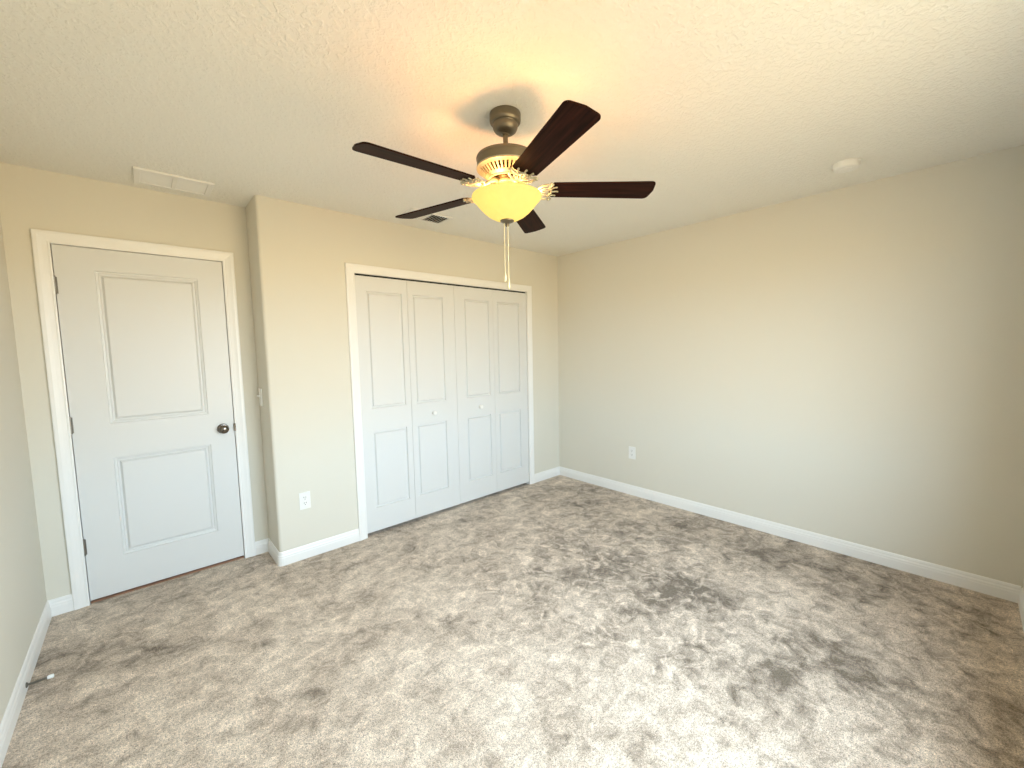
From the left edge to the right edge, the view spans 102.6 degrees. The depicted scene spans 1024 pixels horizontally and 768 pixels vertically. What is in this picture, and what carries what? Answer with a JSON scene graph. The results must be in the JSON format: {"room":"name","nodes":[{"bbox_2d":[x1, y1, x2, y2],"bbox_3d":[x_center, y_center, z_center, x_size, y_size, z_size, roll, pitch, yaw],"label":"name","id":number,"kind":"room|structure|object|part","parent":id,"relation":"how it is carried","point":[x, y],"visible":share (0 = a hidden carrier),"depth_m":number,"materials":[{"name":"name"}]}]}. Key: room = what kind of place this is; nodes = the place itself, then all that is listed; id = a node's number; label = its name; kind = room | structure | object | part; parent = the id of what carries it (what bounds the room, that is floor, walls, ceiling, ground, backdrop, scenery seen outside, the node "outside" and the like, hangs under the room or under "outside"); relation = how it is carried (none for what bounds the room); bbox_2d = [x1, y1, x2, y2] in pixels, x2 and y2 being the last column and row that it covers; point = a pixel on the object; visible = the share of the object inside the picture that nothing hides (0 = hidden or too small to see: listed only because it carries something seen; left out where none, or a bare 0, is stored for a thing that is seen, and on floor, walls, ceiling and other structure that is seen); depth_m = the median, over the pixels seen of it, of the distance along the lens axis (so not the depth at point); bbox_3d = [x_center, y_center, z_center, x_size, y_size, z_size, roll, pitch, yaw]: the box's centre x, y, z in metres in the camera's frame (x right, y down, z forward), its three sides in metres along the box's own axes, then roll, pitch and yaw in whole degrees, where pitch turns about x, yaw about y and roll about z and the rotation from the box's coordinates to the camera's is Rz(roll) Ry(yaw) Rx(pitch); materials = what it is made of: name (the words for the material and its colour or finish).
{"room":"empty bedroom","nodes":[
{"label":"empty bedroom","id":0,"kind":"room"},
{"bbox_2d":[0,215,46,723],"bbox_3d":[-1.729,0.154,1.135,0.115,2.440,4.766,-5,6,-42],"label":"wall","id":1,"kind":"structure","parent":0,"point":[23,599],"depth_m":1.93,"materials":[{"name":"beige paint"}]},
{"bbox_2d":[0,594,73,767],"bbox_3d":[-1.331,1.336,0.980,0.100,0.095,3.616,-5,6,-42],"label":"baseboard","id":2,"kind":"structure","parent":1,"relation":"attached to","point":[64,604],"depth_m":1.82,"materials":[{"name":"white paint"}]},
{"bbox_2d":[25,674,53,687],"bbox_3d":[-2.070,1.299,1.800,0.082,0.022,0.022,-5,6,-42],"label":"door stop","id":3,"kind":"object","parent":2,"relation":"attached to","point":[50,676],"visible":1,"depth_m":1.80,"materials":[{"name":"silver metal"}]},
{"bbox_3d":[-2.074,1.300,1.794,0.062,0.010,0.011,-5,6,-39],"label":"rod","id":4,"kind":"part","parent":3,"relation":"part of","materials":[{"name":"silver metal"}]},
{"bbox_2d":[0,162,268,600],"bbox_3d":[-2.244,0.042,2.590,1.086,2.440,0.115,-5,6,-42],"label":"wall","id":5,"kind":"structure","parent":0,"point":[32,198],"depth_m":2.29,"materials":[{"name":"beige paint"}]},
{"bbox_2d":[30,228,255,609],"bbox_3d":[-2.232,0.201,2.599,0.898,2.122,0.132,-5,6,-42],"label":"door frame","id":6,"kind":"structure","parent":5,"relation":"attached to","point":[42,240],"depth_m":2.33,"materials":[{"name":"white paint"}]},
{"bbox_2d":[51,244,243,600],"bbox_3d":[-2.194,0.228,2.550,0.775,2.034,0.104,-5,6,-42],"label":"door","id":7,"kind":"structure","parent":5,"relation":"in","point":[144,336],"depth_m":2.53,"materials":[{"name":"white paint"}]},
{"bbox_3d":[-1.942,0.304,2.762,0.067,0.067,0.070,-5,6,-42],"label":"knob","id":8,"kind":"part","parent":7,"relation":"part of","materials":[{"name":"silver metal"}]},
{"bbox_2d":[245,195,558,551],"bbox_3d":[-0.680,-0.090,3.795,2.859,2.440,0.424,-5,6,-42],"label":"wall","id":9,"kind":"structure","parent":0,"point":[299,253],"depth_m":2.91,"materials":[{"name":"beige paint"}]},
{"bbox_2d":[257,388,262,405],"bbox_3d":[-1.753,0.091,2.844,0.028,0.122,0.078,-5,6,-42],"label":"light switch","id":10,"kind":"object","parent":9,"relation":"attached to","point":[260,396],"visible":1,"depth_m":2.83,"materials":[{"name":"white plastic"}]},
{"bbox_2d":[299,491,310,509],"bbox_3d":[-1.446,0.814,2.865,0.073,0.120,0.009,-5,6,-42],"label":"wall outlet","id":11,"kind":"object","parent":9,"relation":"attached to","point":[304,498],"visible":1,"depth_m":2.86,"materials":[{"name":"white plastic"}]},
{"bbox_2d":[255,528,359,566],"bbox_3d":[-1.507,1.167,3.038,0.633,0.095,0.322,-5,6,-42],"label":"baseboard","id":12,"kind":"structure","parent":9,"relation":"attached to","point":[306,551],"depth_m":2.94,"materials":[{"name":"white paint"}]},
{"bbox_2d":[355,275,459,532],"bbox_3d":[-0.819,0.150,3.400,0.876,1.978,0.072,-5,6,-42],"label":"door","id":13,"kind":"structure","parent":9,"relation":"in","point":[406,329],"depth_m":3.37,"materials":[{"name":"white paint"}]},
{"bbox_2d":[354,273,524,292],"bbox_3d":[-0.524,-0.875,3.629,1.767,0.012,0.022,-5,6,-42],"label":"door track","id":14,"kind":"object","parent":9,"relation":"attached to","point":[354,273],"visible":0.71,"depth_m":3.49,"materials":[{"name":"metal"}]},
{"bbox_2d":[345,263,534,540],"bbox_3d":[-0.523,0.091,3.729,1.900,2.084,0.132,-5,6,-42],"label":"door frame","id":15,"kind":"structure","parent":9,"relation":"attached to","point":[350,269],"depth_m":3.14,"materials":[{"name":"white paint"}]},
{"bbox_2d":[454,286,528,503],"bbox_3d":[-0.166,0.088,3.990,0.883,1.978,0.072,-5,6,-42],"label":"door","id":16,"kind":"structure","parent":9,"relation":"in","point":[491,347],"depth_m":3.96,"materials":[{"name":"white paint"}]},
{"bbox_2d":[0,0,1023,256],"bbox_3d":[-0.252,-1.265,2.386,4.175,0.120,4.766,-5,6,-42],"label":"ceiling","id":17,"kind":"structure","parent":0,"point":[730,107],"depth_m":1.62,"materials":[{"name":"white"}]},
{"bbox_2d":[133,166,213,196],"bbox_3d":[-1.955,-1.164,2.374,0.351,0.012,0.247,-5,6,-42],"label":"ceiling vent","id":18,"kind":"object","parent":17,"relation":"in","point":[143,176],"visible":1,"depth_m":2.36,"materials":[{"name":"metal"}]},
{"bbox_2d":[402,208,453,224],"bbox_3d":[-0.636,-1.247,3.066,0.343,0.013,0.200,-5,6,-42],"label":"ceiling vent","id":19,"kind":"object","parent":17,"relation":"in","point":[434,218],"visible":0.74,"depth_m":3.10,"materials":[{"name":"metal"}]},
{"bbox_2d":[352,100,655,288],"bbox_3d":[-0.060,-0.784,1.764,1.214,0.740,1.248,-5,6,-42],"label":"ceiling fan","id":20,"kind":"object","parent":17,"relation":"hanging from","point":[505,198],"visible":1,"depth_m":1.68,"materials":[{"name":"brown metal"}]},
{"bbox_3d":[-0.347,-0.816,1.518,0.465,0.006,0.128,-5,17,-39],"label":"blade","id":21,"kind":"part","parent":20,"relation":"part of","materials":[{"name":"brown wood"}]},
{"bbox_3d":[-0.376,-0.856,2.007,0.465,0.006,0.128,2,16,33],"label":"blade","id":22,"kind":"part","parent":20,"relation":"part of","materials":[{"name":"brown wood"}]},
{"bbox_3d":[-0.032,-0.598,1.803,0.004,0.213,0.005,-5,6,-42],"label":"pull chain","id":23,"kind":"part","parent":20,"relation":"part of","materials":[{"name":"beige"}]},
{"bbox_3d":[-0.022,-0.765,1.789,0.304,0.103,0.304,-5,6,-42],"label":"lamp shade","id":24,"kind":"part","parent":20,"relation":"part of","materials":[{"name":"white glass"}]},
{"bbox_3d":[-0.016,-0.581,1.799,0.004,0.246,0.005,-5,6,-42],"label":"pull chain","id":25,"kind":"part","parent":20,"relation":"part of","materials":[{"name":"beige"}]},
{"bbox_3d":[0.082,-0.880,2.185,0.128,0.006,0.465,-11,2,15],"label":"blade","id":26,"kind":"part","parent":20,"relation":"part of","materials":[{"name":"brown wood"}]},
{"bbox_3d":[0.129,-0.815,1.393,0.128,0.006,0.465,8,1,-22],"label":"blade","id":27,"kind":"part","parent":20,"relation":"part of","materials":[{"name":"brown wood"}]},
{"bbox_3d":[0.394,-0.854,1.806,0.465,0.006,0.128,-1,-6,-3],"label":"blade","id":28,"kind":"part","parent":20,"relation":"part of","materials":[{"name":"brown wood"}]},
{"bbox_2d":[831,158,861,173],"bbox_3d":[1.878,-1.220,2.303,0.134,0.039,0.134,-5,6,-42],"label":"smoke detector","id":29,"kind":"object","parent":17,"relation":"attached to","point":[847,165],"visible":1,"depth_m":2.27,"materials":[{"name":"white plastic"}]},
{"bbox_3d":[1.878,-1.235,2.302,0.134,0.009,0.134,-5,6,-42],"label":"plate","id":30,"kind":"part","parent":29,"relation":"part of","materials":[{"name":"white plastic"}]},
{"bbox_2d":[2,475,1023,767],"bbox_3d":[-0.202,1.286,2.600,4.175,0.120,4.766,-5,6,-42],"label":"floor","id":31,"kind":"structure","parent":0,"point":[559,621],"depth_m":1.92,"materials":[{"name":"carpet"}]},
{"bbox_2d":[91,555,243,602],"bbox_3d":[-2.220,1.253,2.696,0.763,0.010,0.107,-5,6,-42],"label":"threshold","id":32,"kind":"object","parent":31,"relation":"on","point":[240,557],"visible":0.45,"depth_m":2.63,"materials":[{"name":"brown wood"}]},
{"bbox_2d":[557,145,1023,587],"bbox_3d":[1.275,-0.133,3.851,0.115,2.440,4.766,-5,6,-42],"label":"wall","id":33,"kind":"structure","parent":0,"point":[847,363],"depth_m":2.78,"materials":[{"name":"beige paint"}]},
{"bbox_2d":[629,446,634,458],"bbox_3d":[1.161,0.666,3.969,0.009,0.120,0.073,-5,6,-42],"label":"wall outlet","id":34,"kind":"object","parent":33,"relation":"attached to","point":[631,449],"visible":1,"depth_m":3.97,"materials":[{"name":"white plastic"}]},
{"bbox_2d":[534,466,1020,602],"bbox_3d":[1.504,1.084,3.325,0.420,0.095,3.321,-5,6,-42],"label":"baseboard","id":35,"kind":"structure","parent":33,"relation":"attached to","point":[985,585],"depth_m":2.89,"materials":[{"name":"white paint"}]},
{"bbox_3d":[1.336,0.124,0.775,3.945,2.440,0.115,-5,6,-42],"label":"wall","id":36,"kind":"structure","parent":0,"visible":0},
{"bbox_2d":[1018,588,1023,630],"bbox_3d":[1.319,1.289,0.922,3.911,0.095,0.013,-5,6,-42],"label":"baseboard","id":37,"kind":"structure","parent":36,"relation":"attached to","point":[1021,593],"depth_m":2.15,"materials":[{"name":"white paint"}]}
]}

